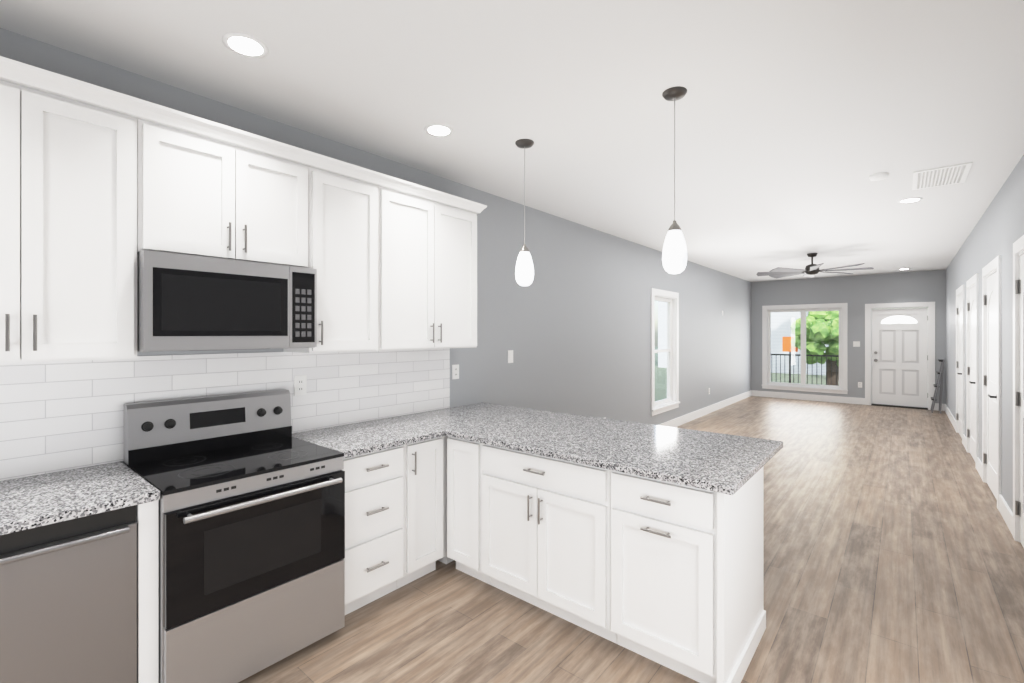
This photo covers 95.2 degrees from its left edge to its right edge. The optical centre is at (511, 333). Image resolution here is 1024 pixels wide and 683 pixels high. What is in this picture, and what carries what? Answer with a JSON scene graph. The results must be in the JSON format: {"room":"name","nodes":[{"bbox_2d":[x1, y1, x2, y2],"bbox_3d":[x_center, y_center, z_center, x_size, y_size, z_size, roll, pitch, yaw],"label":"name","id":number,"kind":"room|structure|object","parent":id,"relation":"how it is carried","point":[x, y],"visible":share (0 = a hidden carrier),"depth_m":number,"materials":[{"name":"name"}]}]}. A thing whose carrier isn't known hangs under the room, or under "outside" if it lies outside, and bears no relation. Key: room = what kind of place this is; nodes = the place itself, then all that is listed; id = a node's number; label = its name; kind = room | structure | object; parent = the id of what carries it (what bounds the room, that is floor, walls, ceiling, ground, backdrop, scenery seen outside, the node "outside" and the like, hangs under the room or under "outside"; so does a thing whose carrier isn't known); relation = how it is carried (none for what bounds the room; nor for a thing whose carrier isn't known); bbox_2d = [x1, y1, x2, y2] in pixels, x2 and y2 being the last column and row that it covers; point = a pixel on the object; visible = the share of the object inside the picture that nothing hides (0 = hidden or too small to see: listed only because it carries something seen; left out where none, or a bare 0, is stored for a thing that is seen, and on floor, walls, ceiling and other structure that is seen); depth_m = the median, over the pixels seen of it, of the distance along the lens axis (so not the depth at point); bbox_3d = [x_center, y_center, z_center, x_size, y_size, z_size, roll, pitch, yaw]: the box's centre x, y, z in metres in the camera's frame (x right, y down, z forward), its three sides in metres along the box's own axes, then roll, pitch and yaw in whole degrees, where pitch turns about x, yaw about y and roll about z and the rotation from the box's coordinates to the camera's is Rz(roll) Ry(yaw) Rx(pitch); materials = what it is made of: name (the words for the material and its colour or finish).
{"room":"kitchen","nodes":[
{"label":"kitchen","id":0,"kind":"room"},
{"bbox_2d":[0,28,750,480],"bbox_3d":[1.337,0.134,6.165,0.140,2.790,14.250,0,0,40],"label":"wall","id":1,"kind":"structure","parent":0,"point":[570,324],"depth_m":5.06,"materials":[{"name":"grey paint"}]},
{"bbox_2d":[0,80,136,362],"bbox_3d":[-1.943,-0.411,1.837,0.370,1.040,0.700,0,0,40],"label":"upper cabinet","id":2,"kind":"object","parent":1,"relation":"attached to","point":[68,229],"visible":1,"depth_m":1.84,"materials":[{"name":"white paint"}]},
{"bbox_2d":[137,119,308,267],"bbox_3d":[-1.475,-0.643,2.398,0.370,0.575,0.758,0,0,40],"label":"upper cabinet","id":3,"kind":"object","parent":1,"relation":"attached to","point":[197,195],"visible":0.98,"depth_m":2.25,"materials":[{"name":"white paint"}]},
{"bbox_2d":[137,250,316,351],"bbox_3d":[-1.461,-0.136,2.387,0.405,0.434,0.756,0,0,40],"label":"microwave","id":4,"kind":"object","parent":3,"relation":"attached to","point":[191,303],"visible":1,"depth_m":2.19,"materials":[{"name":"silver metal"}]},
{"bbox_2d":[0,348,449,480],"bbox_3d":[-1.709,0.358,2.403,0.008,0.497,3.730,0,0,40],"label":"tile backsplash","id":5,"kind":"structure","parent":1,"relation":"attached to","point":[56,416],"depth_m":2.37,"materials":[{"name":"white tile"}]},
{"bbox_2d":[294,375,306,395],"bbox_3d":[-1.302,0.319,2.877,0.008,0.120,0.075,0,0,40],"label":"outlet","id":6,"kind":"object","parent":5,"relation":"attached to","point":[300,385],"visible":1,"depth_m":2.88,"materials":[{"name":"white plastic"}]},
{"bbox_2d":[283,167,377,352],"bbox_3d":[-1.087,-0.411,2.862,0.370,1.040,0.448,0,0,40],"label":"upper cabinet","id":7,"kind":"object","parent":1,"relation":"attached to","point":[343,235],"visible":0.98,"depth_m":2.76,"materials":[{"name":"white paint"}]},
{"bbox_2d":[378,186,476,350],"bbox_3d":[-0.657,-0.411,3.376,0.370,1.040,0.888,0,0,40],"label":"upper cabinet","id":8,"kind":"object","parent":1,"relation":"attached to","point":[427,274],"visible":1,"depth_m":3.23,"materials":[{"name":"white paint"}]},
{"bbox_2d":[452,364,458,378],"bbox_3d":[-0.468,0.319,3.888,0.008,0.120,0.075,0,0,40],"label":"outlet","id":9,"kind":"object","parent":1,"relation":"attached to","point":[455,371],"visible":1,"depth_m":3.88,"materials":[{"name":"white plastic"}]},
{"bbox_2d":[508,350,512,362],"bbox_3d":[-0.013,0.219,4.433,0.008,0.120,0.075,0,0,40],"label":"light switch","id":10,"kind":"object","parent":1,"relation":"attached to","point":[510,356],"visible":1,"depth_m":4.42,"materials":[{"name":"white plastic"}]},
{"bbox_2d":[655,297,671,405],"bbox_3d":[2.336,0.274,7.377,0.060,1.670,0.850,0,0,40],"label":"window","id":11,"kind":"structure","parent":1,"relation":"in","point":[669,351],"depth_m":7.66,"materials":[{"name":"clear glass"}]},
{"bbox_2d":[651,288,679,415],"bbox_3d":[2.359,0.273,7.357,0.180,1.890,1.090,0,0,40],"label":"window frame","id":12,"kind":"structure","parent":1,"relation":"attached to","point":[673,404],"depth_m":7.61,"materials":[{"name":"white paint"}]},
{"bbox_2d":[659,390,751,426],"bbox_3d":[2.807,1.459,7.804,0.016,0.140,9.570,0,0,40],"label":"baseboard","id":13,"kind":"structure","parent":1,"relation":"attached to","point":[676,422],"depth_m":8.73,"materials":[{"name":"white paint"}]},
{"bbox_2d":[0,0,1023,281],"bbox_3d":[2.738,-1.321,4.995,3.790,0.120,14.250,0,0,40],"label":"ceiling","id":14,"kind":"structure","parent":0,"point":[798,122],"depth_m":2.49,"materials":[{"name":"white paint"}]},
{"bbox_2d":[222,33,267,57],"bbox_3d":[-1.165,-1.257,2.047,0.176,0.007,0.176,0,0,40],"label":"recessed light","id":15,"kind":"object","parent":14,"relation":"in","point":[245,45],"visible":1,"depth_m":2.04,"materials":[{"name":"white paint"}]},
{"bbox_2d":[424,124,452,136],"bbox_3d":[-0.453,-1.257,2.898,0.176,0.007,0.176,0,0,40],"label":"recessed light","id":16,"kind":"object","parent":14,"relation":"in","point":[440,130],"visible":1,"depth_m":2.89,"materials":[{"name":"white paint"}]},
{"bbox_2d":[515,139,533,285],"bbox_3d":[0.083,-0.786,3.089,0.126,0.950,0.126,0,0,40],"label":"pendant light","id":17,"kind":"object","parent":14,"relation":"hanging from","point":[524,272],"visible":1,"depth_m":3.05,"materials":[{"name":"white glass"}]},
{"bbox_2d":[662,86,686,273],"bbox_3d":[0.851,-0.786,2.448,0.126,0.950,0.126,0,0,40],"label":"pendant light","id":18,"kind":"object","parent":14,"relation":"hanging from","point":[674,256],"visible":1,"depth_m":2.41,"materials":[{"name":"white glass"}]},
{"bbox_2d":[756,253,873,277],"bbox_3d":[4.739,-1.093,7.383,1.529,0.334,1.529,0,0,40],"label":"ceiling fan","id":19,"kind":"object","parent":14,"relation":"hanging from","point":[811,270],"visible":1,"depth_m":7.33,"materials":[{"name":"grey metal"}]},
{"bbox_2d":[869,172,888,180],"bbox_3d":[2.916,-1.242,3.719,0.124,0.036,0.124,0,0,40],"label":"smoke detector","id":20,"kind":"object","parent":14,"relation":"attached to","point":[878,176],"visible":1,"depth_m":3.69,"materials":[{"name":"white plastic"}]},
{"bbox_2d":[898,197,921,202],"bbox_3d":[3.762,-1.257,4.420,0.176,0.007,0.176,0,0,40],"label":"recessed light","id":21,"kind":"object","parent":14,"relation":"in","point":[908,200],"visible":0.96,"depth_m":4.42,"materials":[{"name":"white paint"}]},
{"bbox_2d":[912,162,972,189],"bbox_3d":[3.441,-1.256,3.763,0.330,0.008,0.580,0,0,40],"label":"ceiling vent","id":22,"kind":"object","parent":14,"relation":"in","point":[942,176],"visible":0.98,"depth_m":3.73,"materials":[{"name":"white plastic"}]},
{"bbox_2d":[238,396,1023,682],"bbox_3d":[2.738,1.589,4.995,3.790,0.120,14.250,0,0,40],"label":"floor","id":23,"kind":"structure","parent":0,"point":[893,551],"depth_m":2.71,"materials":[{"name":"brown wood"}]},
{"bbox_2d":[0,505,136,682],"bbox_3d":[-1.828,1.090,1.728,0.631,0.878,0.596,0,0,40],"label":"dishwasher","id":24,"kind":"object","parent":23,"relation":"on","point":[68,601],"visible":0.73,"depth_m":1.63,"materials":[{"name":"silver metal"}]},
{"bbox_2d":[136,500,158,682],"bbox_3d":[-1.640,1.087,2.003,0.623,0.884,0.062,0,0,40],"label":"cabinet filler","id":25,"kind":"object","parent":23,"relation":"on","point":[147,517],"visible":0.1,"depth_m":1.80,"materials":[{"name":"white paint"}]},
{"bbox_2d":[124,389,344,682],"bbox_3d":[-1.321,0.931,2.276,0.727,1.195,0.758,0,0,40],"label":"range","id":26,"kind":"object","parent":23,"relation":"on","point":[249,487],"visible":1,"depth_m":2.11,"materials":[{"name":"silver metal"}]},
{"bbox_2d":[343,445,403,614],"bbox_3d":[-0.981,1.087,2.763,0.660,0.884,0.420,0,0,40],"label":"drawers","id":27,"kind":"object","parent":23,"relation":"on","point":[374,526],"visible":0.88,"depth_m":2.57,"materials":[{"name":"white paint"}]},
{"bbox_2d":[396,436,442,588],"bbox_3d":[-0.748,1.087,3.042,0.660,0.884,0.303,0,0,40],"label":"base cabinet","id":28,"kind":"object","parent":23,"relation":"on","point":[423,507],"depth_m":2.85,"materials":[{"name":"white paint"}]},
{"bbox_2d":[438,436,453,563],"bbox_3d":[-0.447,1.087,3.447,0.603,0.884,0.700,0,0,40],"label":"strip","id":29,"kind":"object","parent":23,"relation":"on","point":[445,559],"visible":0.11,"depth_m":3.00,"materials":[{"name":"white paint"}]},
{"bbox_2d":[447,436,489,583],"bbox_3d":[-0.082,1.087,3.142,0.303,0.884,0.700,0,0,40],"label":"base cabinet","id":30,"kind":"object","parent":23,"relation":"on","point":[464,503],"depth_m":2.88,"materials":[{"name":"white paint"}]},
{"bbox_2d":[482,444,616,643],"bbox_3d":[0.347,1.087,2.759,0.843,0.884,0.738,0,0,40],"label":"base cabinet","id":31,"kind":"object","parent":23,"relation":"on","point":[545,533],"visible":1,"depth_m":2.47,"materials":[{"name":"white paint"}]},
{"bbox_2d":[292,402,782,494],"bbox_3d":[0.081,0.625,2.725,2.338,0.035,1.721,0,0,40],"label":"countertop","id":32,"kind":"structure","parent":31,"relation":"on","point":[722,463],"depth_m":2.66,"materials":[{"name":"stone"}]},
{"bbox_2d":[610,470,716,682],"bbox_3d":[0.861,1.087,2.330,0.493,0.884,0.738,0,0,40],"label":"base cabinet","id":33,"kind":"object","parent":23,"relation":"on","point":[663,573],"depth_m":2.07,"materials":[{"name":"white paint"}]},
{"bbox_2d":[717,466,765,682],"bbox_3d":[1.079,1.087,2.172,0.040,0.884,0.700,0,0,40],"label":"cabinet end panel","id":34,"kind":"object","parent":23,"relation":"on","point":[741,619],"visible":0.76,"depth_m":2.08,"materials":[{"name":"white paint"}]},
{"bbox_2d":[930,359,944,413],"bbox_3d":[8.273,1.019,9.095,0.194,1.024,0.404,0,0,40],"label":"step ladder","id":35,"kind":"object","parent":23,"relation":"on","point":[940,378],"visible":1,"depth_m":8.97,"materials":[{"name":"grey metal"}]},
{"bbox_3d":[-2.336,1.087,1.140,0.660,0.884,0.948,0,0,40],"label":"base cabinet","id":36,"kind":"object","parent":23,"relation":"on","visible":0},
{"bbox_2d":[0,462,159,534],"bbox_3d":[-2.132,0.625,1.390,0.653,0.035,1.633,0,0,40],"label":"countertop","id":37,"kind":"structure","parent":36,"relation":"on","point":[30,502],"depth_m":1.77,"materials":[{"name":"stone"}]},
{"bbox_2d":[751,270,945,403],"bbox_3d":[7.260,0.134,10.410,3.790,2.790,0.140,0,0,40],"label":"wall","id":38,"kind":"structure","parent":0,"point":[856,293],"depth_m":10.15,"materials":[{"name":"grey paint"}]},
{"bbox_2d":[768,308,841,388],"bbox_3d":[6.756,0.329,10.844,1.460,1.780,0.060,0,0,40],"label":"window","id":39,"kind":"structure","parent":38,"relation":"in","point":[803,346],"depth_m":10.81,"materials":[{"name":"clear glass"}]},
{"bbox_2d":[762,303,847,393],"bbox_3d":[6.737,0.330,10.821,1.700,2.000,0.180,0,0,40],"label":"window frame","id":40,"kind":"structure","parent":38,"relation":"attached to","point":[844,306],"depth_m":10.70,"materials":[{"name":"white paint"}]},
{"bbox_2d":[752,390,864,404],"bbox_3d":[6.733,1.459,10.749,2.205,0.140,0.016,0,0,40],"label":"baseboard","id":41,"kind":"structure","parent":38,"relation":"attached to","point":[825,398],"depth_m":10.67,"materials":[{"name":"white paint"}]},
{"bbox_2d":[853,341,859,346],"bbox_3d":[7.470,0.229,10.138,0.120,0.120,0.008,0,0,40],"label":"light switch","id":42,"kind":"object","parent":38,"relation":"attached to","point":[856,343],"visible":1,"depth_m":10.14,"materials":[{"name":"white plastic"}]},
{"bbox_2d":[871,404,927,409],"bbox_3d":[8.049,1.516,9.732,0.902,0.026,0.170,0,0,40],"label":"front door threshold sill","id":43,"kind":"structure","parent":38,"relation":"attached to","point":[899,406],"depth_m":9.67,"materials":[{"name":"brown metal"}]},
{"bbox_2d":[872,308,927,407],"bbox_3d":[8.041,0.489,9.713,0.908,2.020,0.120,0,0,40],"label":"front door","id":44,"kind":"structure","parent":38,"relation":"in","point":[899,356],"depth_m":9.71,"materials":[{"name":"white paint"}]},
{"bbox_2d":[865,302,934,409],"bbox_3d":[8.053,0.447,9.737,1.120,2.165,0.158,0,0,40],"label":"door frame","id":45,"kind":"structure","parent":38,"relation":"attached to","point":[930,305],"depth_m":9.68,"materials":[{"name":"white paint"}]},
{"bbox_2d":[946,155,1023,512],"bbox_3d":[4.138,0.134,3.825,0.140,2.790,14.250,0,0,40],"label":"wall","id":46,"kind":"structure","parent":0,"point":[998,229],"depth_m":4.03,"materials":[{"name":"grey paint"}]},
{"bbox_2d":[943,404,955,430],"bbox_3d":[7.734,1.459,8.262,0.030,0.140,2.549,0,0,40],"label":"baseboard","id":47,"kind":"structure","parent":46,"relation":"attached to","point":[945,408],"depth_m":8.12,"materials":[{"name":"white paint"}]},
{"bbox_2d":[956,295,961,437],"bbox_3d":[6.579,0.478,6.869,0.094,2.086,0.871,0,0,40],"label":"interior door","id":48,"kind":"structure","parent":46,"relation":"in","point":[959,364],"depth_m":7.05,"materials":[{"name":"white paint"}]},
{"bbox_2d":[956,285,962,443],"bbox_3d":[6.629,0.426,6.821,0.158,2.205,1.082,0,0,40],"label":"door frame","id":49,"kind":"structure","parent":46,"relation":"attached to","point":[959,291],"depth_m":7.21,"materials":[{"name":"white paint"}]},
{"bbox_2d":[963,434,965,448],"bbox_3d":[6.072,1.459,6.262,0.016,0.140,0.488,0,0,40],"label":"baseboard","id":50,"kind":"structure","parent":46,"relation":"attached to","point":[964,437],"depth_m":6.29,"materials":[{"name":"white paint"}]},
{"bbox_2d":[967,286,974,460],"bbox_3d":[5.573,0.478,5.664,0.094,2.086,0.871,0,0,40],"label":"interior door","id":51,"kind":"structure","parent":46,"relation":"in","point":[971,370],"depth_m":5.76,"materials":[{"name":"white paint"}]},
{"bbox_2d":[963,273,978,469],"bbox_3d":[5.622,0.426,5.615,0.158,2.205,1.082,0,0,40],"label":"door frame","id":52,"kind":"structure","parent":46,"relation":"attached to","point":[973,281],"depth_m":5.63,"materials":[{"name":"white paint"}]},
{"bbox_2d":[977,457,981,478],"bbox_3d":[5.066,1.459,5.057,0.016,0.140,0.488,0,0,40],"label":"baseboard","id":53,"kind":"structure","parent":46,"relation":"attached to","point":[979,464],"depth_m":5.06,"materials":[{"name":"white paint"}]},
{"bbox_2d":[983,272,996,499],"bbox_3d":[4.566,0.478,4.459,0.094,2.086,0.871,0,0,40],"label":"interior door","id":54,"kind":"structure","parent":46,"relation":"in","point":[990,379],"depth_m":4.51,"materials":[{"name":"white paint"}]},
{"bbox_2d":[982,255,1000,509],"bbox_3d":[4.616,0.426,4.411,0.158,2.205,1.082,0,0,40],"label":"door frame","id":55,"kind":"structure","parent":46,"relation":"attached to","point":[993,266],"depth_m":4.31,"materials":[{"name":"white paint"}]},
{"bbox_2d":[999,494,1012,535],"bbox_3d":[3.995,1.459,3.776,0.016,0.140,0.688,0,0,40],"label":"baseboard","id":56,"kind":"structure","parent":46,"relation":"attached to","point":[1005,511],"depth_m":3.75,"materials":[{"name":"white paint"}]},
{"bbox_2d":[1013,235,1023,541],"bbox_3d":[3.481,0.426,3.052,0.158,2.205,1.082,0,0,40],"label":"door frame","id":57,"kind":"structure","parent":46,"relation":"attached to","point":[1018,246],"depth_m":3.44,"materials":[{"name":"white paint"}]},
{"bbox_2d":[1015,254,1023,547],"bbox_3d":[3.432,0.478,3.101,0.094,2.086,0.871,0,0,40],"label":"interior door","id":58,"kind":"structure","parent":46,"relation":"in","point":[1019,398],"depth_m":3.37,"materials":[{"name":"white paint"}]},
{"label":"outside","id":59,"kind":"structure","parent":0,"visible":0},
{"bbox_2d":[655,347,838,400],"bbox_3d":[14.473,2.139,17.884,85.000,0.020,100.000,0,0,40],"label":"ground","id":60,"kind":"structure","parent":59,"point":[811,380],"depth_m":21.65,"materials":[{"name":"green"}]},
{"bbox_2d":[658,301,828,374],"bbox_3d":[16.222,-2.021,30.195,10.500,8.300,10.600,0,0,40],"label":"house","id":61,"kind":"structure","parent":60,"relation":"on","point":[775,322],"depth_m":25.23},
{"bbox_2d":[782,337,797,382],"bbox_3d":[9.615,1.119,16.170,0.460,2.020,0.050,0,0,40],"label":"sign","id":62,"kind":"object","parent":60,"relation":"on","point":[787,348],"depth_m":16.16,"materials":[{"name":"orange"}]},
{"bbox_2d":[790,311,838,385],"bbox_3d":[9.956,0.615,14.669,2.227,3.028,2.157,0,0,40],"label":"tree","id":63,"kind":"object","parent":60,"relation":"on","point":[832,336],"depth_m":14.58,"materials":[{"name":"green plant"}]},
{"bbox_3d":[7.915,1.844,11.193,4.710,0.570,1.899,0,0,40],"label":"porch","id":64,"kind":"object","parent":60,"relation":"on","visible":0},
{"bbox_2d":[771,354,838,385],"bbox_3d":[8.472,1.044,11.861,4.770,1.030,0.060,0,0,40],"label":"porch railing","id":65,"kind":"object","parent":64,"relation":"on","point":[798,355],"depth_m":12.39,"materials":[{"name":"black metal"}]},
{"bbox_3d":[-2.460,-0.411,1.218,0.370,1.040,0.908,0,0,40],"label":"upper cabinet","id":66,"kind":"object","parent":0,"visible":0},
{"bbox_2d":[0,56,486,213],"bbox_3d":[-1.542,-0.962,2.310,0.379,0.060,3.760,0,0,40],"label":"crown molding","id":67,"kind":"structure","parent":66,"relation":"on","point":[30,76],"depth_m":2.16,"materials":[{"name":"white paint"}]}
]}

